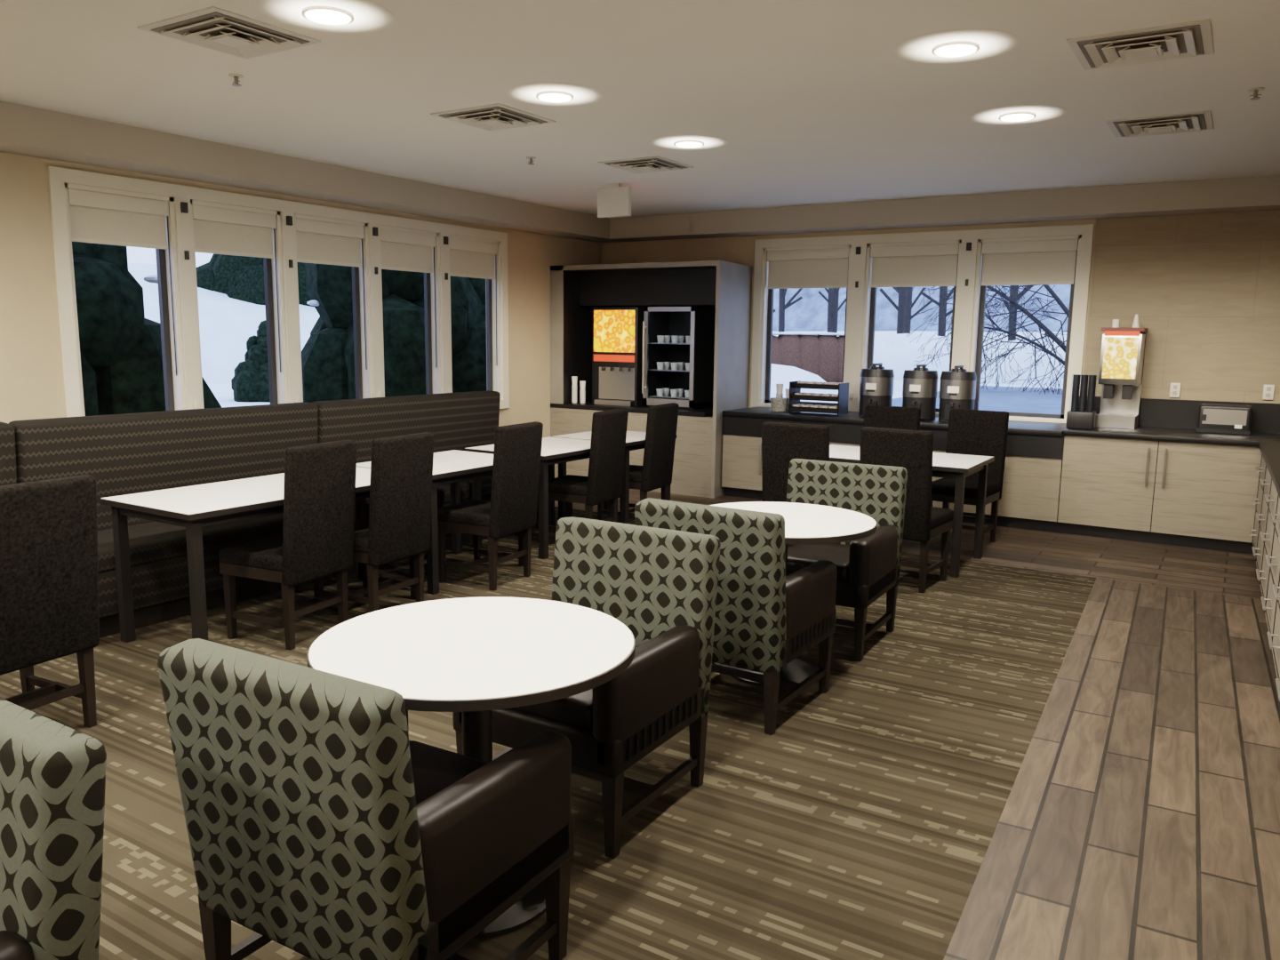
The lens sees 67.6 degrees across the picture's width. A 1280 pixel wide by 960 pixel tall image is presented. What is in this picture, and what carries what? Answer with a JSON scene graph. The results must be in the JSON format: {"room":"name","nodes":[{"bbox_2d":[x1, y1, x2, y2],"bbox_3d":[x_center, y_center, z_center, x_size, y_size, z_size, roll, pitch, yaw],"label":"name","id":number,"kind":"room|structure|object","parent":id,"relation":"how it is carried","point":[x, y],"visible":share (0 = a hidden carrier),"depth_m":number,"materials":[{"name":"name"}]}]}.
{"room":"hotel breakfast room","nodes":[
{"label":"hotel breakfast room","id":0,"kind":"room"},
{"bbox_2d":[0,152,601,437],"bbox_3d":[-3.874,-0.784,5.989,0.200,2.850,12.870,6,10,32],"label":"wall","id":1,"kind":"structure","parent":0,"point":[32,378],"depth_m":6.03,"materials":[{"name":"beige paint"}]},
{"bbox_2d":[64,182,185,415],"bbox_3d":[-3.492,-1.125,6.467,0.160,1.610,0.740,6,10,32],"label":"window","id":2,"kind":"structure","parent":1,"relation":"in","point":[94,214],"depth_m":6.50,"materials":[{"name":"beige"}]},
{"bbox_2d":[190,199,287,408],"bbox_3d":[-3.032,-1.229,7.186,0.160,1.610,0.760,6,10,32],"label":"window","id":3,"kind":"structure","parent":1,"relation":"in","point":[218,228],"depth_m":7.25,"materials":[{"name":"beige"}]},
{"bbox_2d":[47,166,509,416],"bbox_3d":[-2.566,-1.348,7.905,0.210,1.750,4.360,6,10,32],"label":"trim","id":4,"kind":"structure","parent":1,"relation":"attached to","point":[57,176],"depth_m":7.16,"materials":[{"name":"beige wood"}]},
{"bbox_2d":[294,213,372,402],"bbox_3d":[-2.567,-1.334,7.914,0.160,1.610,0.760,6,10,32],"label":"window","id":5,"kind":"structure","parent":1,"relation":"in","point":[318,240],"depth_m":8.01,"materials":[{"name":"beige"}]},
{"bbox_2d":[379,224,441,397],"bbox_3d":[-2.108,-1.438,8.634,0.160,1.610,0.740,6,10,32],"label":"window","id":6,"kind":"structure","parent":1,"relation":"in","point":[401,249],"depth_m":8.77,"materials":[{"name":"white painted wood"},{"name":"glass"},{"name":"fabric"}]},
{"bbox_2d":[448,234,503,399],"bbox_3d":[-1.651,-1.542,9.349,0.160,1.610,0.750,6,10,32],"label":"window","id":7,"kind":"structure","parent":1,"relation":"in","point":[469,257],"depth_m":9.51,"materials":[{"name":"white painted wood"},{"name":"glass"},{"name":"fabric"}]},
{"bbox_2d":[0,488,1279,959],"bbox_3d":[-0.671,1.000,4.202,7.620,0.060,12.670,6,10,32],"label":"floor","id":8,"kind":"structure","parent":0,"point":[1062,746],"depth_m":3.49,"materials":[{"name":"brown carpet"}]},
{"bbox_2d":[0,421,17,485],"bbox_3d":[-3.608,0.380,4.147,0.660,1.112,1.890,6,10,32],"label":"bench","id":9,"kind":"object","parent":8,"relation":"on","point":[8,467],"visible":0.13,"depth_m":4.92,"materials":[{"name":"brown fabric"}]},
{"bbox_2d":[0,474,99,727],"bbox_3d":[-2.458,0.500,3.703,0.555,1.035,0.460,5,10,26],"label":"dining chair","id":10,"kind":"object","parent":8,"relation":"on","point":[49,570],"visible":1,"depth_m":3.61,"materials":[{"name":"black fabric"}]},
{"bbox_2d":[0,697,106,959],"bbox_3d":[-1.376,0.898,1.592,0.660,0.911,0.695,6,10,32],"label":"armchair","id":11,"kind":"object","parent":8,"relation":"on","point":[52,773],"visible":1,"depth_m":1.60,"materials":[{"name":"green fabric"}]},
{"bbox_2d":[8,401,368,638],"bbox_3d":[-2.588,0.148,5.745,0.660,1.112,1.910,6,10,32],"label":"bench","id":12,"kind":"object","parent":8,"relation":"on","point":[125,453],"visible":0.34,"depth_m":5.47,"materials":[{"name":"brown fabric"}]},
{"bbox_2d":[99,466,415,642],"bbox_3d":[-1.996,0.403,5.314,0.750,0.752,1.540,6,10,32],"label":"dining table","id":13,"kind":"object","parent":8,"relation":"on","point":[193,508],"visible":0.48,"depth_m":4.81,"materials":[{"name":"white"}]},
{"bbox_2d":[218,439,357,650],"bbox_3d":[-1.834,0.308,5.012,0.555,1.035,0.460,5,9,24],"label":"dining chair","id":14,"kind":"object","parent":8,"relation":"on","point":[316,540],"visible":0.99,"depth_m":4.87,"materials":[{"name":"black fabric"}]},
{"bbox_2d":[157,638,574,959],"bbox_3d":[-0.618,0.800,2.295,0.660,0.911,0.695,6,10,30],"label":"armchair","id":15,"kind":"object","parent":8,"relation":"on","point":[316,827],"visible":0.99,"depth_m":2.02,"materials":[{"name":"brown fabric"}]},
{"bbox_2d":[312,432,434,615],"bbox_3d":[-1.518,0.248,5.433,0.555,1.035,0.460,5,10,26],"label":"dining chair","id":16,"kind":"object","parent":8,"relation":"on","point":[397,527],"visible":0.82,"depth_m":5.27,"materials":[{"name":"black fabric"}]},
{"bbox_2d":[311,390,538,565],"bbox_3d":[-1.567,-0.083,7.343,0.660,1.112,1.890,6,10,32],"label":"bench","id":17,"kind":"object","parent":8,"relation":"on","point":[458,420],"visible":0.2,"depth_m":7.29,"materials":[{"name":"brown fabric"}]},
{"bbox_2d":[354,449,523,594],"bbox_3d":[-1.307,0.247,6.394,0.750,0.752,1.000,6,10,32],"label":"dining table","id":18,"kind":"object","parent":8,"relation":"on","point":[453,467],"visible":0.41,"depth_m":6.14,"materials":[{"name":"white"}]},
{"bbox_2d":[306,596,635,938],"bbox_3d":[-0.462,0.817,2.721,0.890,0.752,0.890,6,10,32],"label":"round table","id":19,"kind":"object","parent":8,"relation":"on","point":[473,657],"visible":0.62,"depth_m":2.59,"materials":[{"name":"white laminate"}]},
{"bbox_2d":[437,421,543,591],"bbox_3d":[-0.976,0.142,6.171,0.555,1.035,0.460,5,10,26],"label":"dining chair","id":20,"kind":"object","parent":8,"relation":"on","point":[511,508],"visible":0.93,"depth_m":6.02,"materials":[{"name":"black fabric"}]},
{"bbox_2d":[464,436,617,559],"bbox_3d":[-0.715,0.107,7.358,0.750,0.752,1.020,6,10,32],"label":"dining table","id":21,"kind":"object","parent":8,"relation":"on","point":[554,450],"visible":0.52,"depth_m":7.01,"materials":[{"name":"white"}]},
{"bbox_2d":[537,408,628,530],"bbox_3d":[-0.438,-0.030,7.345,0.555,1.035,0.460,5,10,26],"label":"dining chair","id":22,"kind":"object","parent":8,"relation":"on","point":[603,484],"visible":0.77,"depth_m":7.17,"materials":[{"name":"black fabric"}]},
{"bbox_2d":[452,516,720,858],"bbox_3d":[-0.173,0.651,3.310,0.660,0.911,0.695,6,10,31],"label":"armchair","id":23,"kind":"object","parent":8,"relation":"on","point":[661,584],"visible":0.54,"depth_m":3.29,"materials":[{"name":"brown fabric"}]},
{"bbox_2d":[552,431,677,523],"bbox_3d":[-0.212,-0.006,8.144,0.750,0.752,0.780,6,10,32],"label":"dining table","id":24,"kind":"object","parent":8,"relation":"on","point":[635,440],"visible":0.22,"depth_m":7.79,"materials":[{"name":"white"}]},
{"bbox_2d":[597,402,679,519],"bbox_3d":[-0.025,-0.127,8.011,0.555,1.035,0.460,5,10,27],"label":"dining chair","id":25,"kind":"object","parent":8,"relation":"on","point":[656,471],"visible":0.65,"depth_m":7.81,"materials":[{"name":"black fabric"}]},
{"bbox_2d":[550,260,752,498],"bbox_3d":[0.145,-1.110,10.244,2.039,2.310,0.970,6,10,32],"label":"station","id":26,"kind":"object","parent":8,"relation":"on","point":[725,286],"visible":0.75,"depth_m":9.88,"materials":[{"name":"beige wood"}]},
{"bbox_2d":[571,376,585,403],"bbox_3d":[-0.666,-0.979,10.385,0.164,0.292,0.067,4,9,20],"label":"cup stack","id":27,"kind":"object","parent":26,"relation":"on","point":[574,379],"visible":1,"depth_m":10.37,"materials":[{"name":"white paper"}]},
{"bbox_2d":[592,306,644,406],"bbox_3d":[-0.153,-1.344,10.363,0.580,1.031,0.640,6,10,32],"label":"dispenser","id":28,"kind":"object","parent":26,"relation":"on","point":[617,332],"visible":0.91,"depth_m":10.14,"materials":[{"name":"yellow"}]},
{"bbox_2d":[641,306,715,408],"bbox_3d":[0.412,-1.283,10.008,0.600,1.031,0.546,6,10,32],"label":"shelf","id":29,"kind":"object","parent":26,"relation":"on","point":[678,342],"visible":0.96,"depth_m":9.99,"materials":[{"name":"black"}]},
{"bbox_2d":[634,497,836,735],"bbox_3d":[0.427,0.524,4.193,0.660,0.911,0.695,6,10,33],"label":"armchair","id":30,"kind":"object","parent":8,"relation":"on","point":[766,618],"visible":0.57,"depth_m":3.86,"materials":[{"name":"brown fabric"}]},
{"bbox_2d":[709,501,877,687],"bbox_3d":[0.655,0.550,4.562,0.890,0.752,0.890,6,10,32],"label":"round table","id":31,"kind":"object","parent":8,"relation":"on","point":[804,524],"visible":0.48,"depth_m":4.48,"materials":[{"name":"white laminate"}]},
{"bbox_2d":[761,421,829,502],"bbox_3d":[1.139,0.112,6.536,0.460,1.035,0.555,6,10,32],"label":"dining chair","id":32,"kind":"object","parent":8,"relation":"on","point":[782,443],"visible":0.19,"depth_m":6.30,"materials":[{"name":"black fabric"}]},
{"bbox_2d":[786,458,907,661],"bbox_3d":[1.000,0.388,5.128,0.660,0.911,0.695,6,10,30],"label":"armchair","id":33,"kind":"object","parent":8,"relation":"on","point":[868,568],"visible":0.62,"depth_m":5.13,"materials":[{"name":"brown fabric"}]},
{"bbox_2d":[863,405,920,430],"bbox_3d":[1.955,-0.067,7.776,0.460,1.035,0.555,6,10,32],"label":"dining chair","id":34,"kind":"object","parent":8,"relation":"on","point":[887,417],"visible":0.21,"depth_m":7.87,"materials":[{"name":"black fabric"}]},
{"bbox_2d":[859,426,953,593],"bbox_3d":[1.735,0.166,6.234,0.460,1.035,0.555,7,11,36],"label":"dining chair","id":35,"kind":"object","parent":8,"relation":"on","point":[911,450],"visible":0.59,"depth_m":5.97,"materials":[{"name":"black fabric"}]},
{"bbox_2d":[829,444,994,577],"bbox_3d":[1.838,0.192,7.006,1.250,0.752,0.780,6,10,32],"label":"dining table","id":36,"kind":"object","parent":8,"relation":"on","point":[958,467],"visible":0.58,"depth_m":6.69,"materials":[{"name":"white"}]},
{"bbox_2d":[928,408,1008,543],"bbox_3d":[2.560,-0.020,7.516,0.460,1.035,0.555,7,11,36],"label":"dining chair","id":37,"kind":"object","parent":8,"relation":"on","point":[970,432],"visible":0.62,"depth_m":7.55,"materials":[{"name":"black fabric"}]},
{"bbox_2d":[721,395,1279,701],"bbox_3d":[2.108,0.074,6.614,5.395,1.110,5.204,6,10,32],"label":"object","id":38,"kind":"structure","parent":8,"relation":"on","point":[1162,480],"depth_m":7.69,"materials":[{"name":"black"}]},
{"bbox_2d":[776,384,789,409],"bbox_3d":[1.457,-0.841,9.658,0.170,0.260,0.073,4,9,20],"label":"cup stack","id":39,"kind":"object","parent":38,"relation":"on","point":[779,387],"visible":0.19,"depth_m":9.63,"materials":[{"name":"white paper"}]},
{"bbox_2d":[770,380,848,415],"bbox_3d":[1.642,-0.812,9.351,0.736,0.300,0.285,6,10,32],"label":"rack","id":40,"kind":"object","parent":38,"relation":"on","point":[777,404],"visible":1,"depth_m":9.25,"materials":[{"name":"black metal"}]},
{"bbox_2d":[858,362,894,416],"bbox_3d":[2.212,-0.848,8.983,0.316,0.495,0.378,6,10,32],"label":"urn","id":41,"kind":"object","parent":38,"relation":"on","point":[876,382],"visible":0.87,"depth_m":8.88,"materials":[{"name":"black metal"}]},
{"bbox_2d":[902,364,938,420],"bbox_3d":[2.558,-0.810,8.767,0.316,0.495,0.378,6,10,32],"label":"urn","id":42,"kind":"object","parent":38,"relation":"on","point":[920,384],"visible":0.96,"depth_m":8.67,"materials":[{"name":"black metal"}]},
{"bbox_2d":[938,365,976,422],"bbox_3d":[2.845,-0.780,8.588,0.316,0.495,0.378,6,10,32],"label":"urn","id":43,"kind":"object","parent":38,"relation":"on","point":[957,387],"visible":0.93,"depth_m":8.49,"materials":[{"name":"black metal"}]},
{"bbox_2d":[1065,374,1096,429],"bbox_3d":[3.672,-0.651,7.924,0.200,0.440,0.200,6,10,32],"label":"dispenser","id":44,"kind":"object","parent":38,"relation":"on","point":[1077,417],"visible":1,"depth_m":7.88,"materials":[{"name":"black plastic"}]},
{"bbox_2d":[1095,314,1148,429],"bbox_3d":[4.062,-0.920,8.067,0.320,0.940,0.360,6,10,32],"label":"dispenser","id":45,"kind":"object","parent":38,"relation":"on","point":[1123,348],"visible":1,"depth_m":7.95,"materials":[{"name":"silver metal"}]},
{"bbox_2d":[1196,403,1252,434],"bbox_3d":[4.724,-0.497,7.721,0.370,0.223,0.258,6,10,32],"label":"toaster","id":46,"kind":"object","parent":38,"relation":"on","point":[1212,418],"visible":1,"depth_m":7.63,"materials":[{"name":"black metal"}]},
{"bbox_2d":[0,0,1279,242],"bbox_3d":[-0.637,-1.797,3.775,7.820,0.340,12.870,6,10,32],"label":"ceiling","id":47,"kind":"structure","parent":0,"point":[826,129],"depth_m":5.37,"materials":[{"name":"white paint"}]},
{"bbox_2d":[137,6,320,59],"bbox_3d":[-1.752,-1.893,4.097,0.520,0.034,0.520,6,10,32],"label":"ceiling vent","id":48,"kind":"object","parent":47,"relation":"attached to","point":[212,28],"depth_m":4.04,"materials":[{"name":"white metal"}]},
{"bbox_2d":[228,73,243,87],"bbox_3d":[-2.012,-1.991,4.763,0.070,0.048,0.070,6,10,32],"label":"sprinkler","id":49,"kind":"object","parent":47,"relation":"attached to","point":[236,76],"visible":1,"depth_m":4.75,"materials":[{"name":"grey metal"}]},
{"bbox_2d":[257,0,395,33],"bbox_3d":[-1.245,-1.853,3.815,0.520,0.016,0.520,6,10,32],"label":"recessed light","id":50,"kind":"object","parent":47,"relation":"in","point":[325,16],"visible":1,"depth_m":3.81,"materials":[{"name":"grey"}]},
{"bbox_2d":[430,103,556,131],"bbox_3d":[-0.860,-2.115,5.622,0.520,0.034,0.520,6,10,32],"label":"ceiling vent","id":51,"kind":"object","parent":47,"relation":"attached to","point":[495,116],"depth_m":5.56,"materials":[{"name":"white metal"}]},
{"bbox_2d":[526,156,535,164],"bbox_3d":[-0.785,-2.300,6.887,0.070,0.048,0.070,6,10,32],"label":"sprinkler","id":52,"kind":"object","parent":47,"relation":"attached to","point":[531,158],"visible":1,"depth_m":6.88,"materials":[{"name":"grey metal"}]},
{"bbox_2d":[505,82,603,106],"bbox_3d":[-0.452,-2.036,5.075,0.520,0.016,0.520,6,10,32],"label":"recessed light","id":53,"kind":"object","parent":47,"relation":"in","point":[548,94],"visible":1,"depth_m":5.04,"materials":[{"name":"grey"}]},
{"bbox_2d":[597,183,631,217],"bbox_3d":[-0.217,-2.362,8.072,0.320,0.270,0.054,6,10,32],"label":"exit sign","id":54,"kind":"object","parent":47,"relation":"hanging from","point":[614,200],"visible":1,"depth_m":8.04,"materials":[{"name":"grey plastic"}]},
{"bbox_2d":[597,155,694,173],"bbox_3d":[0.047,-2.332,7.116,0.520,0.034,0.520,6,10,32],"label":"ceiling vent","id":55,"kind":"object","parent":47,"relation":"attached to","point":[649,164],"depth_m":7.04,"materials":[{"name":"white metal"}]},
{"bbox_2d":[649,134,728,150],"bbox_3d":[0.323,-2.211,6.288,0.520,0.016,0.520,6,10,32],"label":"recessed light","id":56,"kind":"object","parent":47,"relation":"in","point":[684,141],"visible":1,"depth_m":6.25,"materials":[{"name":"grey"}]},
{"bbox_2d":[894,28,1019,64],"bbox_3d":[1.373,-1.874,4.159,0.520,0.016,0.520,6,10,32],"label":"recessed light","id":57,"kind":"object","parent":47,"relation":"in","point":[954,46],"visible":1,"depth_m":4.12,"materials":[{"name":"grey"}]},
{"bbox_2d":[968,104,1067,125],"bbox_3d":[2.134,-2.054,5.405,0.520,0.016,0.520,6,10,32],"label":"recessed light","id":58,"kind":"object","parent":47,"relation":"in","point":[1014,115],"visible":1,"depth_m":5.37,"materials":[{"name":"grey"}]},
{"bbox_2d":[1066,18,1214,70],"bbox_3d":[2.154,-1.847,4.106,0.520,0.034,0.520,6,10,32],"label":"ceiling vent","id":59,"kind":"object","parent":47,"relation":"attached to","point":[1191,38],"depth_m":4.04,"materials":[{"name":"white metal"}]},
{"bbox_2d":[1105,110,1213,137],"bbox_3d":[3.042,-2.062,5.588,0.520,0.034,0.520,6,10,32],"label":"ceiling vent","id":60,"kind":"object","parent":47,"relation":"attached to","point":[1197,121],"depth_m":5.52,"materials":[{"name":"white metal"}]},
{"bbox_2d":[1248,87,1264,100],"bbox_3d":[3.081,-1.932,4.781,0.070,0.048,0.070,6,10,32],"label":"sprinkler","id":61,"kind":"object","parent":47,"relation":"attached to","point":[1255,90],"visible":1,"depth_m":4.77,"materials":[{"name":"grey metal"}]},
{"bbox_2d":[600,209,1279,407],"bbox_3d":[2.813,-1.195,9.224,7.620,2.850,0.212,6,10,32],"label":"wall","id":62,"kind":"structure","parent":0,"point":[1205,287],"depth_m":7.98,"materials":[{"name":"beige paint"}]},
{"bbox_2d":[757,244,851,406],"bbox_3d":[1.708,-1.555,9.837,0.960,1.650,0.160,6,10,32],"label":"window","id":63,"kind":"structure","parent":62,"relation":"in","point":[820,266],"depth_m":9.80,"materials":[{"name":"painted wood"},{"name":"glass"},{"name":"fabric"}]},
{"bbox_2d":[861,240,961,414],"bbox_3d":[2.625,-1.457,9.266,0.910,1.650,0.160,6,10,32],"label":"window","id":64,"kind":"structure","parent":62,"relation":"in","point":[930,263],"depth_m":9.18,"materials":[{"name":"glass"},{"name":"painted wood"},{"name":"fabric"}]},
{"bbox_2d":[750,224,1094,423],"bbox_3d":[2.584,-1.475,9.283,3.210,1.790,0.210,6,10,32],"label":"trim","id":65,"kind":"structure","parent":62,"relation":"attached to","point":[969,238],"depth_m":8.98,"materials":[{"name":"beige"}]},
{"bbox_2d":[969,234,1081,421],"bbox_3d":[3.499,-1.363,8.721,0.880,1.650,0.160,6,10,32],"label":"window","id":66,"kind":"structure","parent":62,"relation":"in","point":[1039,260],"depth_m":8.63,"materials":[{"name":"glass"},{"name":"painted wood"},{"name":"fabric"}]},
{"bbox_2d":[1169,383,1180,397],"bbox_3d":[4.509,-0.758,8.053,0.075,0.120,0.011,6,10,32],"label":"wall outlet","id":67,"kind":"object","parent":62,"relation":"attached to","point":[1175,388],"visible":1,"depth_m":8.05,"materials":[{"name":"white plastic"}]},
{"bbox_2d":[1262,384,1274,399],"bbox_3d":[5.067,-0.708,7.703,0.075,0.120,0.011,6,10,32],"label":"wall outlet","id":68,"kind":"object","parent":62,"relation":"attached to","point":[1268,390],"visible":1,"depth_m":7.70,"materials":[{"name":"white plastic"}]},
{"label":"outside","id":69,"kind":"structure","parent":0,"visible":0},
{"bbox_2d":[128,262,1071,414],"bbox_3d":[23.415,-9.828,85.231,268.000,34.000,230.000,6,10,32],"label":"ground","id":70,"kind":"structure","parent":69,"point":[226,324],"depth_m":38.16,"materials":[{"name":"white snow"}]},
{"bbox_2d":[72,241,221,415],"bbox_3d":[-5.032,-1.962,7.968,2.539,5.243,2.414,6,10,32],"label":"evergreen tree","id":71,"kind":"object","parent":70,"relation":"on","point":[121,348],"visible":0.09,"depth_m":7.60,"materials":[{"name":"green plant"}]},
{"bbox_2d":[231,320,269,402],"bbox_3d":[-9.912,-2.837,25.295,1.971,2.770,1.879,6,10,32],"label":"evergreen shrub","id":72,"kind":"object","parent":70,"relation":"on","point":[250,381],"visible":0.41,"depth_m":24.69,"materials":[{"name":"green plant"}]},
{"bbox_2d":[196,253,313,306],"bbox_3d":[-15.812,-7.341,41.443,6.574,8.713,6.956,6,10,32],"label":"evergreen tree","id":73,"kind":"object","parent":70,"relation":"on","point":[239,277],"visible":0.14,"depth_m":38.86,"materials":[{"name":"green plant"}]},
{"bbox_2d":[301,263,481,402],"bbox_3d":[-2.924,-2.339,11.099,2.078,5.290,2.257,2,9,10],"label":"evergreen tree","id":74,"kind":"object","parent":70,"relation":"on","point":[328,355],"visible":0.15,"depth_m":10.30,"materials":[{"name":"green plant"}]},
{"bbox_2d":[451,277,487,391],"bbox_3d":[-2.224,-2.304,12.034,2.141,5.355,2.376,-5,11,-35],"label":"evergreen tree","id":75,"kind":"object","parent":70,"relation":"on","point":[469,364],"visible":0.09,"depth_m":11.03,"materials":[{"name":"green plant"}]},
{"bbox_2d":[770,363,838,402],"bbox_3d":[3.657,-2.382,28.184,4.717,2.103,3.461,6,10,32],"label":"snow bank","id":76,"kind":"object","parent":70,"relation":"on","point":[780,374],"visible":0.12,"depth_m":26.75,"materials":[{"name":"white snow"}]},
{"bbox_2d":[771,331,844,383],"bbox_3d":[5.454,-4.677,37.559,6.729,2.326,1.657,0,9,-3],"label":"fence","id":77,"kind":"object","parent":70,"relation":"on","point":[820,354],"visible":0.34,"depth_m":36.91,"materials":[{"name":"red wood"}]},
{"bbox_2d":[773,284,1033,340],"bbox_3d":[12.430,-8.414,50.444,15.506,5.436,6.288,5,10,28],"label":"trees","id":78,"kind":"object","parent":70,"relation":"on","point":[904,310],"visible":0.52,"depth_m":49.58,"materials":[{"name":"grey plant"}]},
{"bbox_2d":[872,333,951,368],"bbox_3d":[11.213,-4.820,44.780,12.984,4.090,5.257,6,10,32],"label":"snow bank","id":79,"kind":"object","parent":70,"relation":"on","point":[885,346],"visible":0.06,"depth_m":43.03,"materials":[{"name":"white snow"}]},
{"bbox_2d":[890,338,1066,385],"bbox_3d":[15.637,-4.273,41.547,12.293,3.735,4.673,6,10,32],"label":"snow bank","id":80,"kind":"object","parent":70,"relation":"on","point":[905,358],"visible":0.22,"depth_m":39.83,"materials":[{"name":"white snow"}]},
{"bbox_2d":[900,284,1068,394],"bbox_3d":[12.843,-6.025,33.569,6.778,10.425,7.323,-7,11,-41],"label":"bare tree","id":81,"kind":"object","parent":70,"relation":"on","point":[1048,333],"visible":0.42,"depth_m":33.21,"materials":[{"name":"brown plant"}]}
]}

